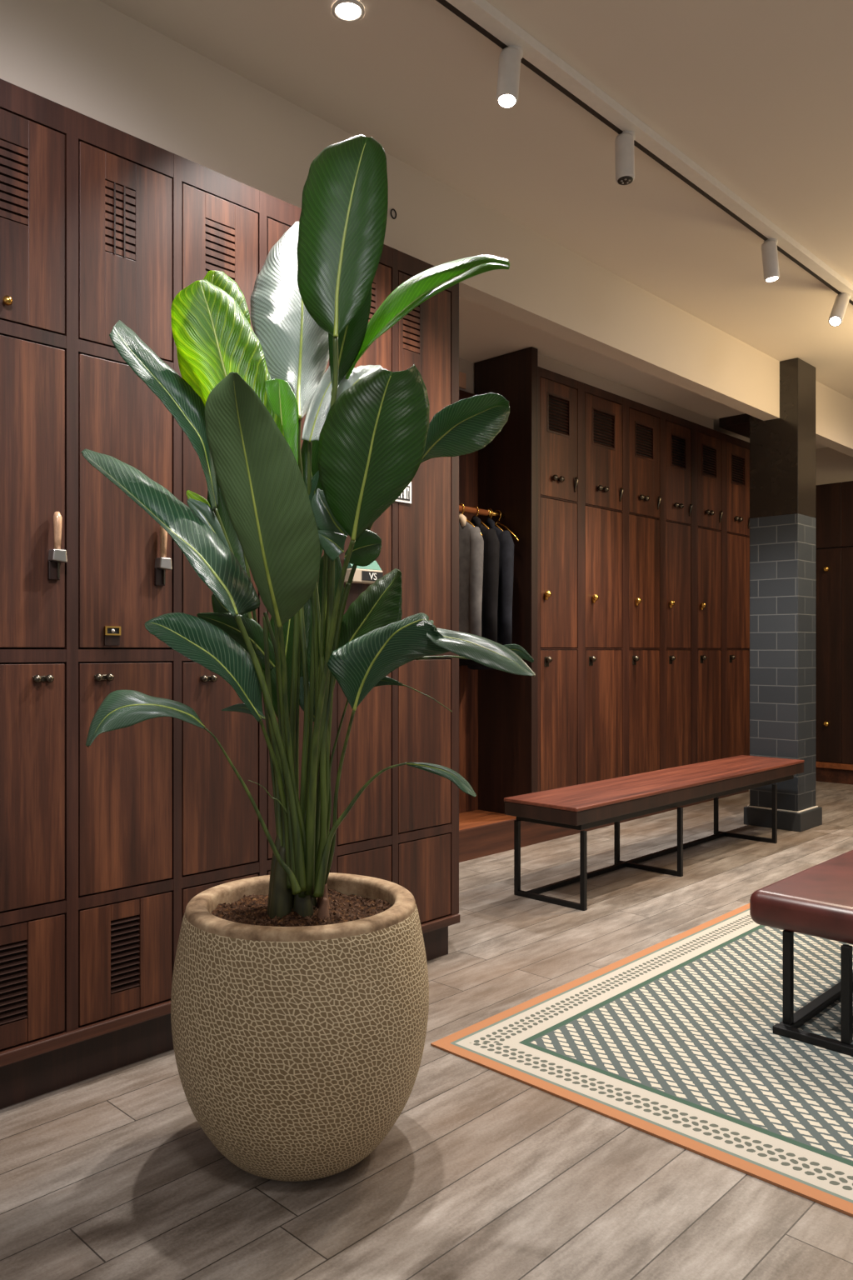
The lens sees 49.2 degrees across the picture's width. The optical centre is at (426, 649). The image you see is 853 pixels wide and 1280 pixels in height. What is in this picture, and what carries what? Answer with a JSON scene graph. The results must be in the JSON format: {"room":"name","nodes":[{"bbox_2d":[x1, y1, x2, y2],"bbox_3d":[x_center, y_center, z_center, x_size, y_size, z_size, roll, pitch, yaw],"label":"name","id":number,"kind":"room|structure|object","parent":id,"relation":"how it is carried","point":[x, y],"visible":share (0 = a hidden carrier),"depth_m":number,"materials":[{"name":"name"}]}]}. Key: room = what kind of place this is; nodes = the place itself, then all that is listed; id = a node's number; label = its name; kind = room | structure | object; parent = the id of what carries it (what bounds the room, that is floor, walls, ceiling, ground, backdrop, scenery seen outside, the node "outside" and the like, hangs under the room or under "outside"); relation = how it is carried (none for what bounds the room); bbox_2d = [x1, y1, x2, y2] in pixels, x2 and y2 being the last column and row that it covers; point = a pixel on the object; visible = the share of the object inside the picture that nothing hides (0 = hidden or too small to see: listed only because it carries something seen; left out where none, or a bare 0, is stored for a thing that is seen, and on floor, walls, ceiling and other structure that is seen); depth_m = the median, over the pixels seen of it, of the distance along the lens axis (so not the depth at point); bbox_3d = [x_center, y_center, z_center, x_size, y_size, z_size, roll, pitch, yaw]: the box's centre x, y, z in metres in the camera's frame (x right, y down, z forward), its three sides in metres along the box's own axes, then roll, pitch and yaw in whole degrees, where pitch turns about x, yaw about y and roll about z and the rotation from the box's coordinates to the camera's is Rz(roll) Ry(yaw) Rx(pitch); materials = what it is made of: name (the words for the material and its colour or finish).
{"room":"changing room","nodes":[
{"label":"changing room","id":0,"kind":"room"},
{"bbox_2d":[0,0,424,260],"bbox_3d":[-1.761,-1.566,1.905,0.340,0.428,4.700,0,0,44],"label":"wall","id":1,"kind":"structure","parent":0,"point":[91,58],"depth_m":2.72,"materials":[{"name":"beige paint"}]},
{"bbox_2d":[0,78,78,1049],"bbox_3d":[-1.143,-0.199,2.389,0.519,2.298,0.299,0,0,44],"label":"locker","id":2,"kind":"object","parent":1,"relation":"attached to","point":[39,135],"visible":1,"depth_m":2.26,"materials":[{"name":"brown wood"}]},
{"bbox_2d":[78,112,181,1025],"bbox_3d":[-0.937,-0.199,2.603,0.519,2.298,0.294,0,0,44],"label":"locker","id":3,"kind":"object","parent":1,"relation":"attached to","point":[130,187],"visible":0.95,"depth_m":2.43,"materials":[{"name":"brown wood"}]},
{"bbox_2d":[104,625,120,644],"bbox_3d":[-0.806,-0.036,2.399,0.012,0.049,0.043,0,0,44],"label":"plate","id":4,"kind":"object","parent":3,"relation":"attached to","point":[108,630],"visible":1,"depth_m":2.40,"materials":[{"name":"gold metal"}]},
{"bbox_2d":[181,156,267,922],"bbox_3d":[-0.740,-0.199,2.815,0.509,2.298,0.285,0,0,44],"label":"locker","id":5,"kind":"object","parent":1,"relation":"attached to","point":[224,218],"visible":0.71,"depth_m":2.63,"materials":[{"name":"brown wood"}]},
{"bbox_2d":[267,194,337,874],"bbox_3d":[-0.547,-0.199,3.015,0.509,2.298,0.271,0,0,44],"label":"locker","id":6,"kind":"object","parent":1,"relation":"attached to","point":[282,215],"visible":0.09,"depth_m":2.80,"materials":[{"name":"brown wood"}]},
{"bbox_2d":[337,244,398,884],"bbox_3d":[-0.359,-0.199,3.210,0.509,2.298,0.270,0,0,44],"label":"locker","id":7,"kind":"object","parent":1,"relation":"attached to","point":[367,837],"visible":0.19,"depth_m":3.08,"materials":[{"name":"brown wood"}]},
{"bbox_2d":[344,558,383,584],"bbox_3d":[-0.202,-0.254,2.999,0.048,0.077,0.130,0,0,44],"label":"card holder","id":8,"kind":"object","parent":7,"relation":"attached to","point":[369,574],"visible":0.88,"depth_m":2.98,"materials":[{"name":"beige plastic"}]},
{"bbox_2d":[344,568,382,584],"bbox_3d":[-0.203,-0.236,3.000,0.046,0.043,0.130,0,0,44],"label":"sign","id":9,"kind":"object","parent":8,"relation":"on","point":[365,576],"depth_m":2.98,"materials":[{"name":"beige plastic"}]},
{"bbox_2d":[395,481,411,503],"bbox_3d":[-0.105,-0.537,3.130,0.005,0.074,0.152,0,0,44],"label":"paper notice","id":10,"kind":"object","parent":7,"relation":"attached to","point":[406,496],"visible":0.39,"depth_m":3.17,"materials":[{"name":"white paper"}]},
{"bbox_2d":[397,485,409,500],"bbox_3d":[-0.102,-0.533,3.130,0.001,0.050,0.131,0,0,44],"label":"print","id":11,"kind":"object","parent":10,"relation":"attached to","point":[405,496],"depth_m":3.16,"materials":[{"name":"white paper"}]},
{"bbox_2d":[390,208,396,219],"bbox_3d":[-0.119,-1.572,3.361,0.005,0.037,0.030,0,0,44],"label":"ring","id":12,"kind":"object","parent":1,"relation":"attached to","point":[392,208],"visible":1,"depth_m":3.36,"materials":[{"name":"black metal"}]},
{"bbox_2d":[398,250,459,922],"bbox_3d":[-0.166,-0.199,3.424,0.490,2.298,0.308,0,0,44],"label":"locker","id":13,"kind":"object","parent":1,"relation":"attached to","point":[428,335],"visible":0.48,"depth_m":3.26,"materials":[{"name":"brown wood"}]},
{"bbox_2d":[424,173,852,456],"bbox_3d":[1.846,-1.605,5.477,0.100,0.350,5.450,0,0,44],"label":"beam","id":14,"kind":"structure","parent":1,"relation":"attached to","point":[547,286],"depth_m":4.35,"materials":[{"name":"beige paint"}]},
{"bbox_2d":[0,780,852,1279],"bbox_3d":[1.849,1.125,2.315,6.950,0.050,10.300,0,0,44],"label":"floor","id":15,"kind":"structure","parent":0,"point":[482,1173],"depth_m":1.96,"materials":[{"name":"wood"}]},
{"bbox_2d":[0,925,448,1109],"bbox_3d":[-1.052,1.040,2.530,0.455,0.120,2.785,0,0,44],"label":"baseboard","id":16,"kind":"structure","parent":15,"relation":"on","point":[26,1079],"depth_m":2.40,"materials":[{"name":"brown wood"}]},
{"bbox_2d":[0,914,460,1067],"bbox_3d":[-0.871,0.965,2.366,0.062,0.030,2.800,0,0,44],"label":"trim","id":17,"kind":"structure","parent":16,"relation":"on","point":[12,1054],"depth_m":2.37,"materials":[{"name":"brown wood"}]},
{"bbox_2d":[80,134,535,1181],"bbox_3d":[-0.238,-0.006,1.968,0.869,2.208,0.793,0,0,44],"label":"potted plant","id":18,"kind":"object","parent":15,"relation":"on","point":[300,996],"visible":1,"depth_m":1.92,"materials":[{"name":"green plant"}]},
{"bbox_2d":[459,790,749,862],"bbox_3d":[0.950,1.020,5.653,0.025,0.160,4.460,0,0,44],"label":"baseboard","id":19,"kind":"structure","parent":15,"relation":"on","point":[497,837],"depth_m":5.09,"materials":[{"name":"brown wood"}]},
{"bbox_2d":[459,346,538,829],"bbox_3d":[-0.119,-0.361,4.788,0.425,2.672,1.712,0,0,44],"label":"wardrobe","id":20,"kind":"object","parent":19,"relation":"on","point":[498,709],"visible":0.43,"depth_m":5.33,"materials":[{"name":"brown wood"}]},
{"bbox_2d":[459,505,504,518],"bbox_3d":[-0.119,-0.772,4.777,0.044,0.044,1.614,0,0,44],"label":"rail","id":21,"kind":"object","parent":20,"relation":"attached to","point":[487,512],"visible":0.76,"depth_m":5.20,"materials":[{"name":"brown wood"}]},
{"bbox_2d":[459,503,482,535],"bbox_3d":[0.188,-0.703,5.096,0.309,0.194,0.014,0,0,44],"label":"clothes hanger","id":22,"kind":"object","parent":21,"relation":"hanging from","point":[467,521],"visible":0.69,"depth_m":5.06,"materials":[{"name":"gold metal"}]},
{"bbox_2d":[459,513,484,655],"bbox_3d":[0.199,-0.358,5.080,0.104,0.780,0.322,0,0,-38],"label":"jacket","id":23,"kind":"object","parent":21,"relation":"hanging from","point":[471,539],"visible":0.48,"depth_m":4.98,"materials":[{"name":"grey fabric"}]},
{"bbox_2d":[459,515,499,666],"bbox_3d":[0.285,-0.328,5.163,0.094,0.840,0.334,0,0,-35],"label":"jacket","id":24,"kind":"object","parent":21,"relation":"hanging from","point":[492,544],"visible":0.41,"depth_m":5.04,"materials":[{"name":"black fabric"}]},
{"bbox_2d":[473,505,489,529],"bbox_3d":[0.271,-0.703,5.182,0.309,0.194,0.014,0,0,44],"label":"clothes hanger","id":25,"kind":"object","parent":21,"relation":"hanging from","point":[482,522],"visible":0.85,"depth_m":5.15,"materials":[{"name":"gold metal"}]},
{"bbox_2d":[488,508,502,529],"bbox_3d":[0.354,-0.703,5.268,0.309,0.194,0.014,0,0,44],"label":"clothes hanger","id":26,"kind":"object","parent":21,"relation":"hanging from","point":[496,525],"visible":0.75,"depth_m":5.25,"materials":[{"name":"gold metal"}]},
{"bbox_2d":[467,517,514,669],"bbox_3d":[0.364,-0.318,5.253,0.108,0.860,0.352,0,0,-40],"label":"jacket","id":27,"kind":"object","parent":26,"relation":"hanging from","point":[505,582],"visible":0.41,"depth_m":5.12,"materials":[{"name":"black fabric"}]},
{"bbox_2d":[495,510,519,541],"bbox_3d":[0.406,-0.703,5.322,0.309,0.194,0.014,0,0,44],"label":"clothes hanger","id":28,"kind":"object","parent":21,"relation":"hanging from","point":[497,522],"visible":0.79,"depth_m":5.28,"materials":[{"name":"gold metal"}]},
{"bbox_2d":[430,903,852,1217],"bbox_3d":[2.307,1.097,3.036,2.690,0.006,3.825,0,0,44],"label":"rug","id":29,"kind":"object","parent":15,"relation":"on","point":[673,1040],"visible":1,"depth_m":2.53,"materials":[{"name":"fabric"}]},
{"bbox_2d":[750,850,852,1056],"bbox_3d":[1.900,0.899,3.273,0.645,0.388,2.150,0,0,44],"label":"leather bench","id":30,"kind":"object","parent":29,"relation":"on","point":[817,900],"visible":1,"depth_m":2.67,"materials":[{"name":"brown leather"}]},
{"bbox_2d":[750,850,852,944],"bbox_3d":[1.908,0.756,3.282,0.645,0.103,2.125,0,0,44],"label":"cushion","id":31,"kind":"object","parent":30,"relation":"on","point":[817,900],"depth_m":2.68,"materials":[{"name":"leather"}]},
{"bbox_2d":[504,755,804,910],"bbox_3d":[1.306,0.880,4.876,0.395,0.440,2.365,0,0,44],"label":"wooden bench","id":32,"kind":"object","parent":15,"relation":"on","point":[589,805],"visible":1,"depth_m":4.51,"materials":[{"name":"brown wood"}]},
{"bbox_2d":[744,357,822,831],"bbox_3d":[2.246,-0.340,5.876,0.362,2.879,0.336,0,0,44],"label":"tiled column","id":33,"kind":"structure","parent":15,"relation":"on","point":[782,450],"depth_m":5.77,"materials":[{"name":"stone"}]},
{"bbox_2d":[815,480,852,784],"bbox_3d":[4.185,-0.140,6.942,3.636,2.480,0.110,0,0,44],"label":"locker","id":34,"kind":"object","parent":15,"relation":"on","point":[834,502],"visible":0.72,"depth_m":7.71,"materials":[{"name":"brown wood"}]},
{"bbox_2d":[98,0,852,399],"bbox_3d":[2.306,-1.805,1.875,5.680,0.050,10.300,0,0,44],"label":"ceiling","id":35,"kind":"structure","parent":0,"point":[758,94],"depth_m":3.12,"materials":[{"name":"paint"}]},
{"bbox_2d":[332,0,364,21],"bbox_3d":[-0.217,-1.776,2.589,0.090,0.007,0.090,0,0,44],"label":"recessed light","id":36,"kind":"object","parent":35,"relation":"in","point":[343,10],"visible":1,"depth_m":2.59,"materials":[{"name":"beige"}]},
{"bbox_2d":[435,0,852,304],"bbox_3d":[1.072,-1.765,3.549,0.070,0.030,7.800,0,0,44],"label":"ceiling track","id":37,"kind":"object","parent":35,"relation":"attached to","point":[481,15],"visible":1,"depth_m":3.12,"materials":[{"name":"paint"}]},
{"bbox_2d":[496,45,523,108],"bbox_3d":[0.241,-1.678,2.713,0.070,0.190,0.092,0,0,44],"label":"track spotlight","id":38,"kind":"object","parent":37,"relation":"attached to","point":[509,67],"visible":0.99,"depth_m":2.69,"materials":[{"name":"beige metal"}]},
{"bbox_2d":[615,130,635,184],"bbox_3d":[0.674,-1.678,3.162,0.070,0.189,0.074,0,0,44],"label":"track spotlight","id":39,"kind":"object","parent":37,"relation":"attached to","point":[624,142],"visible":0.99,"depth_m":3.13,"materials":[{"name":"metal"}]},
{"bbox_2d":[761,238,779,281],"bbox_3d":[1.473,-1.678,3.991,0.082,0.190,0.064,0,0,-26],"label":"track spotlight","id":40,"kind":"object","parent":37,"relation":"attached to","point":[769,248],"visible":0.99,"depth_m":3.97,"materials":[{"name":"beige metal"}]},
{"bbox_2d":[828,293,851,326],"bbox_3d":[2.022,-1.672,4.561,0.070,0.202,0.181,0,0,44],"label":"track spotlight","id":41,"kind":"object","parent":37,"relation":"attached to","point":[842,301],"visible":0.98,"depth_m":4.52,"materials":[{"name":"beige metal"}]},
{"bbox_2d":[459,358,504,814],"bbox_3d":[1.020,-0.300,6.377,0.120,2.800,5.600,0,0,44],"label":"wall","id":42,"kind":"structure","parent":0,"point":[466,367],"depth_m":5.49,"materials":[{"name":"beige paint"}]},
{"bbox_2d":[459,371,466,389],"bbox_3d":[0.162,-1.570,5.388,0.018,0.090,0.185,0,0,44],"label":"wall plate","id":43,"kind":"object","parent":42,"relation":"attached to","point":[462,377],"visible":0.44,"depth_m":5.43,"materials":[{"name":"pink paint"}]},
{"bbox_2d":[538,366,585,791],"bbox_3d":[0.652,-0.331,5.564,0.459,2.542,0.474,0,0,44],"label":"locker","id":44,"kind":"object","parent":42,"relation":"attached to","point":[562,399],"visible":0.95,"depth_m":5.43,"materials":[{"name":"brown wood"}]},
{"bbox_2d":[585,383,629,783],"bbox_3d":[0.987,-0.331,5.912,0.459,2.542,0.492,0,0,44],"label":"locker","id":45,"kind":"object","parent":42,"relation":"attached to","point":[607,412],"visible":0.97,"depth_m":5.77,"materials":[{"name":"brown wood"}]},
{"bbox_2d":[538,353,714,429],"bbox_3d":[1.222,-1.653,6.223,0.385,0.095,2.180,0,0,44],"label":"trim","id":46,"kind":"structure","parent":42,"relation":"attached to","point":[544,362],"depth_m":5.96,"materials":[{"name":"beige paint"}]},
{"bbox_2d":[629,399,666,774],"bbox_3d":[1.319,-0.331,6.256,0.459,2.542,0.463,0,0,44],"label":"locker","id":47,"kind":"object","parent":42,"relation":"attached to","point":[647,425],"visible":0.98,"depth_m":6.11,"materials":[{"name":"brown wood"}]},
{"bbox_2d":[666,412,697,768],"bbox_3d":[1.632,-0.331,6.581,0.459,2.542,0.440,0,0,44],"label":"locker","id":48,"kind":"object","parent":42,"relation":"attached to","point":[682,434],"visible":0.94,"depth_m":6.45,"materials":[{"name":"brown wood"}]},
{"bbox_2d":[697,424,727,763],"bbox_3d":[1.940,-0.331,6.901,0.459,2.542,0.450,0,0,44],"label":"locker","id":49,"kind":"object","parent":42,"relation":"attached to","point":[712,444],"visible":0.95,"depth_m":6.76,"materials":[{"name":"brown wood"}]},
{"bbox_2d":[727,435,749,757],"bbox_3d":[2.239,-0.331,7.214,0.455,2.542,0.414,0,0,44],"label":"locker","id":50,"kind":"object","parent":42,"relation":"attached to","point":[738,450],"visible":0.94,"depth_m":7.07,"materials":[{"name":"brown wood"}]},
{"bbox_2d":[459,296,828,449],"bbox_3d":[1.434,-1.725,5.978,1.270,0.050,5.600,0,0,44],"label":"soffit","id":51,"kind":"structure","parent":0,"point":[485,333],"depth_m":5.35,"materials":[{"name":"paint"}]},
{"bbox_2d":[719,413,749,438],"bbox_3d":[2.531,-1.667,6.851,0.540,0.065,0.540,0,0,44],"label":"trim","id":52,"kind":"structure","parent":51,"relation":"attached to","point":[739,424],"depth_m":6.81,"materials":[{"name":"brown wood"}]},
{"bbox_2d":[815,447,852,484],"bbox_3d":[5.416,-0.340,5.932,6.830,2.880,0.140,0,0,44],"label":"wall","id":53,"kind":"structure","parent":0,"point":[832,466],"depth_m":7.79,"materials":[{"name":"beige paint"}]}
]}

